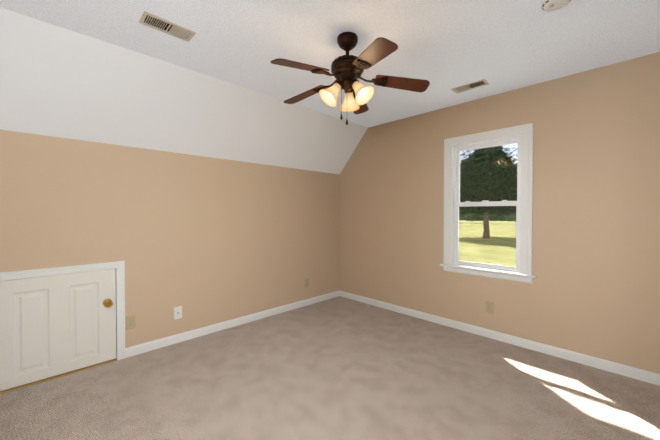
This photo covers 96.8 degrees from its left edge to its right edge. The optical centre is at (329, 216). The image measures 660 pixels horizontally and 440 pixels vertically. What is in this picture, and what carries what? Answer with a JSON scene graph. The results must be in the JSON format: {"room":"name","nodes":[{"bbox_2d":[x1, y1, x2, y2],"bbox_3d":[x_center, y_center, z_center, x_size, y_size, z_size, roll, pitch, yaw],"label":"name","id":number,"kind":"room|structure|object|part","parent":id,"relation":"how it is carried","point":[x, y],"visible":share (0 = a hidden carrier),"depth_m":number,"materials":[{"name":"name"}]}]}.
{"room":"empty bedroom","nodes":[
{"label":"empty bedroom","id":0,"kind":"room"},
{"bbox_2d":[0,130,339,358],"bbox_3d":[-1.177,0.303,3.216,3.620,1.846,0.090,-1,1,-45],"label":"wall","id":1,"kind":"structure","parent":0,"point":[202,241],"depth_m":2.81,"materials":[{"name":"beige paint"}]},
{"bbox_2d":[0,269,115,390],"bbox_3d":[-2.080,0.839,2.250,0.714,0.772,0.106,-1,1,-45],"label":"wall door","id":2,"kind":"structure","parent":1,"relation":"in","point":[52,325],"depth_m":2.25,"materials":[{"name":"white wood"}]},
{"bbox_2d":[0,261,124,394],"bbox_3d":[-2.099,0.814,2.271,0.836,0.848,0.065,-1,1,-45],"label":"door frame","id":3,"kind":"structure","parent":1,"relation":"attached to","point":[119,266],"depth_m":2.40,"materials":[{"name":"white wood"}]},
{"bbox_2d":[126,315,135,329],"bbox_3d":[-1.757,0.936,2.585,0.072,0.117,0.008,-1,1,-45],"label":"electrical outlet","id":4,"kind":"object","parent":1,"relation":"attached to","point":[130,322],"visible":1,"depth_m":2.58,"materials":[{"name":"beige plastic"}]},
{"bbox_2d":[174,306,181,319],"bbox_3d":[-1.480,0.942,2.854,0.072,0.117,0.012,-1,1,-45],"label":"outlet plate","id":5,"kind":"object","parent":1,"relation":"attached to","point":[177,312],"visible":1,"depth_m":2.85,"materials":[{"name":"white plastic"}]},
{"bbox_2d":[125,290,340,357],"bbox_3d":[-0.825,1.182,3.502,2.695,0.082,0.012,-1,1,-45],"label":"baseboard","id":6,"kind":"structure","parent":1,"relation":"attached to","point":[159,343],"depth_m":3.13,"materials":[{"name":"white wood"}]},
{"bbox_2d":[305,278,308,287],"bbox_3d":[-0.312,0.913,4.005,0.072,0.117,0.008,-1,1,-45],"label":"electrical outlet","id":7,"kind":"object","parent":1,"relation":"attached to","point":[306,282],"visible":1,"depth_m":4.00,"materials":[{"name":"beige plastic"}]},
{"bbox_2d":[0,8,367,173],"bbox_3d":[-0.955,-0.914,2.975,3.620,0.594,0.543,-1,1,-45],"label":"ceiling","id":8,"kind":"structure","parent":0,"point":[56,81],"depth_m":2.39,"materials":[{"name":"white paint"}]},
{"bbox_2d":[0,296,659,439],"bbox_3d":[0.082,1.242,1.948,3.620,0.001,3.500,-1,1,-45],"label":"floor","id":9,"kind":"structure","parent":0,"point":[339,368],"depth_m":2.07,"materials":[{"name":"carpet"}]},
{"bbox_2d":[0,0,659,127],"bbox_3d":[0.272,-1.195,1.723,3.620,0.001,2.957,-1,1,-45],"label":"ceiling","id":10,"kind":"structure","parent":0,"point":[445,47],"depth_m":1.97,"materials":[{"name":"white paint"}]},
{"bbox_2d":[139,11,195,41],"bbox_3d":[-1.024,-1.193,1.854,0.292,0.007,0.140,-1,1,-45],"label":"ceiling vent","id":11,"kind":"object","parent":10,"relation":"in","point":[171,28],"visible":1,"depth_m":1.84,"materials":[{"name":"beige metal"}]},
{"bbox_2d":[271,32,429,124],"bbox_3d":[0.087,-0.909,1.960,1.038,0.577,1.049,-1,1,-45],"label":"ceiling fan","id":12,"kind":"object","parent":10,"relation":"hanging from","point":[347,70],"visible":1,"depth_m":1.92,"materials":[{"name":"brown wood"}]},
{"bbox_3d":[0.096,-0.749,1.990,0.054,0.255,0.034,-1,1,-45],"label":"chain","id":13,"kind":"part","parent":12,"relation":"part of","materials":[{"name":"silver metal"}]},
{"bbox_3d":[0.130,-0.806,1.946,0.362,0.156,0.342,-1,1,-45],"label":"lamp shade","id":14,"kind":"part","parent":12,"relation":"part of","materials":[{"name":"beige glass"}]},
{"bbox_2d":[451,79,488,92],"bbox_3d":[1.299,-1.204,2.722,0.140,0.007,0.292,-1,1,-45],"label":"ceiling vent","id":15,"kind":"object","parent":10,"relation":"in","point":[467,87],"visible":1,"depth_m":2.71,"materials":[{"name":"beige metal"}]},
{"bbox_2d":[540,0,570,10],"bbox_3d":[1.223,-1.165,1.581,0.142,0.056,0.142,-1,1,-45],"label":"smoke detector","id":16,"kind":"object","parent":10,"relation":"attached to","point":[550,5],"visible":1,"depth_m":1.58,"materials":[{"name":"white plastic"}]},
{"bbox_2d":[340,52,659,373],"bbox_3d":[1.405,0.006,3.233,0.090,2.440,3.500,-1,1,-45],"label":"wall","id":17,"kind":"structure","parent":0,"point":[593,289],"depth_m":2.59,"materials":[{"name":"beige paint"}]},
{"bbox_2d":[440,123,535,283],"bbox_3d":[1.592,-0.120,3.009,0.136,1.474,0.892,-1,1,-45],"label":"window","id":18,"kind":"structure","parent":17,"relation":"in","point":[522,137],"depth_m":2.94,"materials":[{"name":"white wood"}]},
{"bbox_2d":[486,301,492,313],"bbox_3d":[1.613,0.919,2.963,0.008,0.117,0.072,-1,1,-45],"label":"electrical outlet","id":19,"kind":"object","parent":17,"relation":"attached to","point":[489,306],"visible":1,"depth_m":2.96,"materials":[{"name":"beige plastic"}]},
{"bbox_2d":[341,291,659,385],"bbox_3d":[1.361,1.185,3.219,0.012,0.082,3.480,-1,1,-45],"label":"baseboard","id":20,"kind":"structure","parent":17,"relation":"attached to","point":[625,370],"depth_m":2.73,"materials":[{"name":"white wood"}]},
{"label":"outside","id":21,"kind":"structure","parent":0,"visible":0},
{"bbox_2d":[459,220,515,266],"bbox_3d":[150.245,2.376,152.073,419.000,0.001,520.000,-1,1,-45],"label":"lawn","id":22,"kind":"structure","parent":21,"point":[500,240],"depth_m":40.88,"materials":[{"name":"green plant"}]},
{"bbox_2d":[459,212,515,224],"bbox_3d":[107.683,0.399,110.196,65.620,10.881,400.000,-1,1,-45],"label":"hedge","id":23,"kind":"object","parent":22,"relation":"on","point":[512,217],"depth_m":151.28,"materials":[{"name":"green plant"}]},
{"bbox_2d":[459,145,517,238],"bbox_3d":[25.945,-7.873,48.602,17.757,23.194,16.129,-1,1,-45],"label":"tree","id":24,"kind":"object","parent":22,"relation":"on","point":[482,171],"depth_m":45.64,"materials":[{"name":"green plant"}]}
]}

